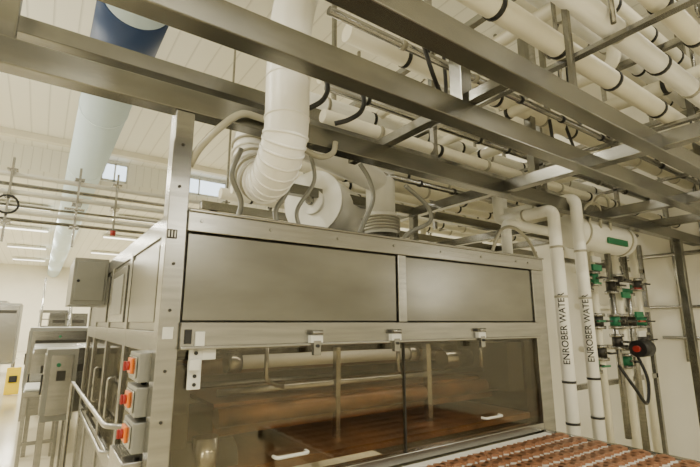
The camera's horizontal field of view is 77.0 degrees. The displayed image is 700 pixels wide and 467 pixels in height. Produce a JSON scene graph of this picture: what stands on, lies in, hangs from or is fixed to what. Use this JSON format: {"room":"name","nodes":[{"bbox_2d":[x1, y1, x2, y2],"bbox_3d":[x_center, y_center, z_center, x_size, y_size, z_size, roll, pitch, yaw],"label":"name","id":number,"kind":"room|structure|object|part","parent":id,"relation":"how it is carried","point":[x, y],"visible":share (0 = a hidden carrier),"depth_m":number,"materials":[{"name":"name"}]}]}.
{"room":"processing plant","nodes":[
{"label":"processing plant","id":0,"kind":"room"},
{"bbox_2d":[0,264,89,350],"bbox_3d":[-19.461,4.260,27.706,14.000,6.000,0.200,8,-14,-34],"label":"wall","id":1,"kind":"structure","parent":0,"point":[24,284],"depth_m":27.41,"materials":[{"name":"white paint"}]},
{"bbox_2d":[0,165,284,267],"bbox_3d":[-13.412,0.285,19.628,14.000,0.200,21.000,8,-14,-34],"label":"ceiling","id":2,"kind":"structure","parent":0,"point":[86,241],"depth_m":16.24,"materials":[{"name":"white paint"}]},
{"bbox_2d":[0,225,48,231],"bbox_3d":[-12.071,-0.197,16.327,1.500,0.140,0.300,8,-14,-34],"label":"pendant light","id":3,"kind":"object","parent":2,"relation":"hanging from","point":[6,226],"visible":1,"depth_m":16.26,"materials":[{"name":"grey"}]},
{"bbox_2d":[0,200,51,210],"bbox_3d":[-9.788,-0.846,13.108,1.500,0.140,0.300,8,-14,-34],"label":"pendant light","id":4,"kind":"object","parent":2,"relation":"hanging from","point":[0,200],"visible":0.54,"depth_m":13.09,"materials":[{"name":"grey"}]},
{"bbox_2d":[7,244,46,249],"bbox_3d":[-14.925,0.615,20.352,1.500,0.140,0.300,8,-14,-34],"label":"pendant light","id":5,"kind":"object","parent":2,"relation":"hanging from","point":[8,245],"visible":1,"depth_m":20.28,"materials":[{"name":"grey"}]},
{"bbox_2d":[12,257,44,261],"bbox_3d":[-17.778,1.426,24.377,1.500,0.140,0.300,8,-14,-34],"label":"pendant light","id":6,"kind":"object","parent":2,"relation":"hanging from","point":[27,259],"visible":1,"depth_m":24.26,"materials":[{"name":"grey"}]},
{"bbox_2d":[90,251,119,254],"bbox_3d":[-12.215,0.987,22.198,1.500,0.140,0.300,8,-14,-34],"label":"pendant light","id":7,"kind":"object","parent":2,"relation":"hanging from","point":[94,252],"visible":0.78,"depth_m":22.03,"materials":[{"name":"grey"}]},
{"bbox_2d":[102,235,137,240],"bbox_3d":[-9.361,0.176,18.174,1.500,0.140,0.300,8,-14,-34],"label":"pendant light","id":8,"kind":"object","parent":2,"relation":"hanging from","point":[103,236],"visible":0.76,"depth_m":18.01,"materials":[{"name":"grey"}]},
{"bbox_2d":[117,215,158,223],"bbox_3d":[-7.079,-0.474,14.954,1.500,0.140,0.300,8,-14,-34],"label":"pendant light","id":9,"kind":"object","parent":2,"relation":"hanging from","point":[118,215],"visible":0.4,"depth_m":14.76,"materials":[{"name":"grey"}]},
{"bbox_2d":[0,141,284,209],"bbox_3d":[-7.462,-1.799,11.315,14.000,0.600,0.150,8,-14,-34],"label":"wall","id":10,"kind":"structure","parent":0,"point":[27,157],"depth_m":11.19,"materials":[{"name":"white paint"}]},
{"bbox_2d":[0,126,226,176],"bbox_3d":[-6.900,-2.184,10.568,14.000,0.140,0.180,8,-14,-34],"label":"trim","id":11,"kind":"structure","parent":10,"relation":"attached to","point":[5,131],"depth_m":11.13,"materials":[{"name":"white paint"}]},
{"bbox_2d":[100,162,128,183],"bbox_3d":[-6.370,-1.647,11.916,0.640,0.500,0.060,8,-14,-34],"label":"window","id":12,"kind":"structure","parent":10,"relation":"in","point":[112,170],"depth_m":11.91,"materials":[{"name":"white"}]},
{"bbox_2d":[189,177,225,197],"bbox_3d":[-4.522,-1.393,13.175,1.640,0.500,0.060,8,-14,-34],"label":"window","id":13,"kind":"structure","parent":10,"relation":"in","point":[201,187],"depth_m":13.27,"materials":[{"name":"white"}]},
{"bbox_2d":[0,0,685,181],"bbox_3d":[-2.283,-3.664,4.090,14.000,0.200,18.000,8,-14,-34],"label":"ceiling","id":14,"kind":"structure","parent":0,"point":[28,105],"depth_m":8.02,"materials":[{"name":"white metal"}]},
{"bbox_2d":[47,0,168,276],"bbox_3d":[-9.932,-0.487,15.480,0.670,1.505,31.700,8,-14,-34],"label":"ventilation duct","id":15,"kind":"object","parent":14,"relation":"hanging from","point":[100,121],"visible":0.73,"depth_m":6.41,"materials":[{"name":"white fabric"}]},
{"bbox_2d":[0,50,235,246],"bbox_3d":[-5.016,-1.768,4.234,9.900,3.440,0.232,8,-14,-34],"label":"rack","id":16,"kind":"object","parent":14,"relation":"hanging from","point":[9,193],"visible":0.74,"depth_m":5.20,"materials":[{"name":"silver metal"}]},
{"bbox_2d":[231,0,386,203],"bbox_3d":[0.027,-1.863,3.113,0.921,3.696,1.875,-8,-14,34],"label":"duct","id":17,"kind":"object","parent":14,"relation":"hanging from","point":[269,164],"visible":0.86,"depth_m":2.03,"materials":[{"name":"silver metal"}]},
{"bbox_2d":[440,86,495,112],"bbox_3d":[1.891,-2.495,7.559,1.500,0.680,0.300,8,-14,-34],"label":"pendant light","id":18,"kind":"object","parent":14,"relation":"hanging from","point":[442,88],"visible":0.02,"depth_m":7.66,"materials":[{"name":"grey"}]},
{"bbox_2d":[0,351,698,466],"bbox_3d":[-8.275,4.118,11.316,14.000,0.200,39.000,8,-14,-34],"label":"floor","id":19,"kind":"structure","parent":0,"point":[9,404],"depth_m":6.65,"materials":[{"name":"concrete"}]},
{"bbox_2d":[0,303,23,367],"bbox_3d":[-11.710,3.500,14.577,1.130,2.300,2.030,8,-14,-34],"label":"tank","id":20,"kind":"object","parent":19,"relation":"on","point":[10,313],"visible":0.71,"depth_m":14.03,"materials":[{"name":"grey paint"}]},
{"bbox_2d":[3,367,21,394],"bbox_3d":[-8.075,3.522,10.535,0.280,0.605,0.321,8,-14,-34],"label":"sign","id":21,"kind":"object","parent":19,"relation":"on","point":[12,381],"visible":1,"depth_m":10.46,"materials":[{"name":"yellow plastic"}]},
{"bbox_2d":[14,382,58,466],"bbox_3d":[-3.843,2.354,5.435,0.400,0.934,0.700,8,-14,-34],"label":"table","id":22,"kind":"object","parent":19,"relation":"on","point":[30,389],"visible":0.52,"depth_m":5.18,"materials":[{"name":"silver metal"}]},
{"bbox_2d":[20,343,85,457],"bbox_3d":[-4.412,2.393,6.682,0.830,1.350,1.830,8,-14,-34],"label":"machine","id":23,"kind":"object","parent":19,"relation":"on","point":[38,357],"visible":0.41,"depth_m":5.89,"materials":[{"name":"silver metal"}]},
{"bbox_2d":[18,327,87,421],"bbox_3d":[-6.010,2.725,8.960,1.030,1.600,2.230,8,-14,-34],"label":"machine","id":24,"kind":"object","parent":19,"relation":"on","point":[37,335],"visible":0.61,"depth_m":8.09,"materials":[{"name":"grey paint"}]},
{"bbox_2d":[32,347,78,466],"bbox_3d":[-3.186,1.961,4.719,0.310,1.420,0.530,8,-14,-34],"label":"cabinet","id":25,"kind":"object","parent":19,"relation":"on","point":[60,363],"visible":0.93,"depth_m":4.59,"materials":[{"name":"grey metal"}]},
{"bbox_2d":[38,278,72,326],"bbox_3d":[-8.668,2.787,12.876,0.800,3.025,3.673,8,-14,-34],"label":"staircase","id":26,"kind":"structure","parent":19,"relation":"on","point":[68,321],"depth_m":12.88,"materials":[{"name":"silver metal"}]},
{"bbox_2d":[47,313,87,326],"bbox_3d":[-10.149,3.862,15.611,1.130,2.000,2.030,8,-14,-34],"label":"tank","id":27,"kind":"object","parent":19,"relation":"on","point":[78,319],"visible":0.2,"depth_m":15.03,"materials":[{"name":"silver metal"}]},
{"bbox_2d":[60,110,555,466],"bbox_3d":[-0.706,1.157,3.878,3.060,2.665,3.575,8,-14,-34],"label":"machine","id":28,"kind":"object","parent":19,"relation":"on","point":[214,339],"visible":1,"depth_m":2.56,"materials":[{"name":"silver metal"}]},
{"bbox_3d":[-1.722,1.422,2.903,0.169,0.959,2.126,8,-14,-34],"label":"guard rail","id":29,"kind":"part","parent":28,"relation":"part of","materials":[{"name":"silver metal"}]},
{"bbox_3d":[-1.788,1.129,3.219,0.010,0.660,3.410,8,-14,-34],"label":"glass door","id":30,"kind":"part","parent":28,"relation":"part of","materials":[{"name":"clear glass"}]},
{"bbox_2d":[285,170,365,231],"bbox_3d":[-0.210,-0.095,4.285,0.641,0.880,0.778,-5,-13,24],"label":"fan housing","id":31,"kind":"object","parent":28,"relation":"on","point":[334,208],"visible":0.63,"depth_m":4.01,"materials":[{"name":"white metal"}]},
{"bbox_2d":[361,167,399,237],"bbox_3d":[0.262,-0.150,3.757,0.330,0.780,0.330,8,-14,-34],"label":"duct","id":32,"kind":"object","parent":28,"relation":"on","point":[383,220],"visible":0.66,"depth_m":3.65,"materials":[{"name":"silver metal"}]},
{"bbox_2d":[191,47,611,256],"bbox_3d":[1.092,-0.554,3.062,4.134,1.311,1.142,8,-14,-34],"label":"conduit","id":33,"kind":"object","parent":28,"relation":"attached to","point":[230,119],"visible":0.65,"depth_m":2.47,"materials":[{"name":"beige"}]},
{"bbox_2d":[501,219,548,253],"bbox_3d":[1.637,0.070,4.004,0.775,0.345,0.090,8,-14,-34],"label":"pipe","id":34,"kind":"object","parent":28,"relation":"attached to","point":[506,235],"visible":0.81,"depth_m":3.84,"materials":[{"name":"white plastic"}]},
{"bbox_2d":[0,0,699,425],"bbox_3d":[-1.256,-0.912,2.027,13.800,5.990,6.400,8,-14,-34],"label":"overhead steel frame","id":35,"kind":"object","parent":19,"relation":"on","point":[32,49],"visible":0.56,"depth_m":2.19,"materials":[{"name":"silver metal"}]},
{"bbox_2d":[218,0,699,249],"bbox_3d":[1.427,-1.803,4.668,6.760,3.200,5.100,8,-14,-34],"label":"pipes","id":36,"kind":"object","parent":35,"relation":"attached to","point":[618,50],"depth_m":3.24,"materials":[{"name":"white plastic"}]},
{"bbox_2d":[492,196,580,435],"bbox_3d":[1.537,0.955,3.647,0.104,2.970,0.631,8,-14,-34],"label":"pipe","id":37,"kind":"object","parent":19,"relation":"on","point":[569,382],"visible":0.98,"depth_m":3.48,"materials":[{"name":"white plastic"}]},
{"bbox_2d":[403,430,699,466],"bbox_3d":[1.107,1.685,2.138,1.690,0.942,1.245,8,-14,-34],"label":"conveyor","id":38,"kind":"object","parent":19,"relation":"on","point":[549,448],"visible":1,"depth_m":2.55,"materials":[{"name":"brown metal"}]},
{"bbox_2d":[503,194,606,441],"bbox_3d":[1.778,0.936,3.958,0.104,3.130,0.851,8,-14,-34],"label":"pipe","id":39,"kind":"object","parent":19,"relation":"on","point":[593,377],"visible":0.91,"depth_m":3.67,"materials":[{"name":"white plastic"}]},
{"bbox_2d":[564,245,668,454],"bbox_3d":[3.016,1.285,4.600,2.010,2.700,0.540,8,-14,-34],"label":"valve manifold","id":40,"kind":"object","parent":19,"relation":"on","point":[619,286],"visible":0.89,"depth_m":4.53,"materials":[{"name":"silver metal"}]},
{"bbox_2d":[560,215,636,256],"bbox_3d":[2.560,0.011,4.543,1.290,0.386,0.336,8,-14,-34],"label":"vessel","id":41,"kind":"object","parent":40,"relation":"on","point":[620,242],"visible":0.7,"depth_m":4.33,"materials":[{"name":"beige plastic"}]},
{"bbox_2d":[400,11,699,460],"bbox_3d":[-2.445,1.880,15.901,0.200,6.000,39.000,8,-14,-34],"label":"wall","id":42,"kind":"structure","parent":0,"point":[682,427],"depth_m":6.17,"materials":[{"name":"white paint"}]},
{"bbox_2d":[601,177,699,361],"bbox_3d":[4.521,0.097,5.795,0.070,4.500,2.600,8,-14,-34],"label":"conduit","id":43,"kind":"object","parent":42,"relation":"attached to","point":[690,252],"visible":0.49,"depth_m":5.86,"materials":[{"name":"silver metal"}]}
]}

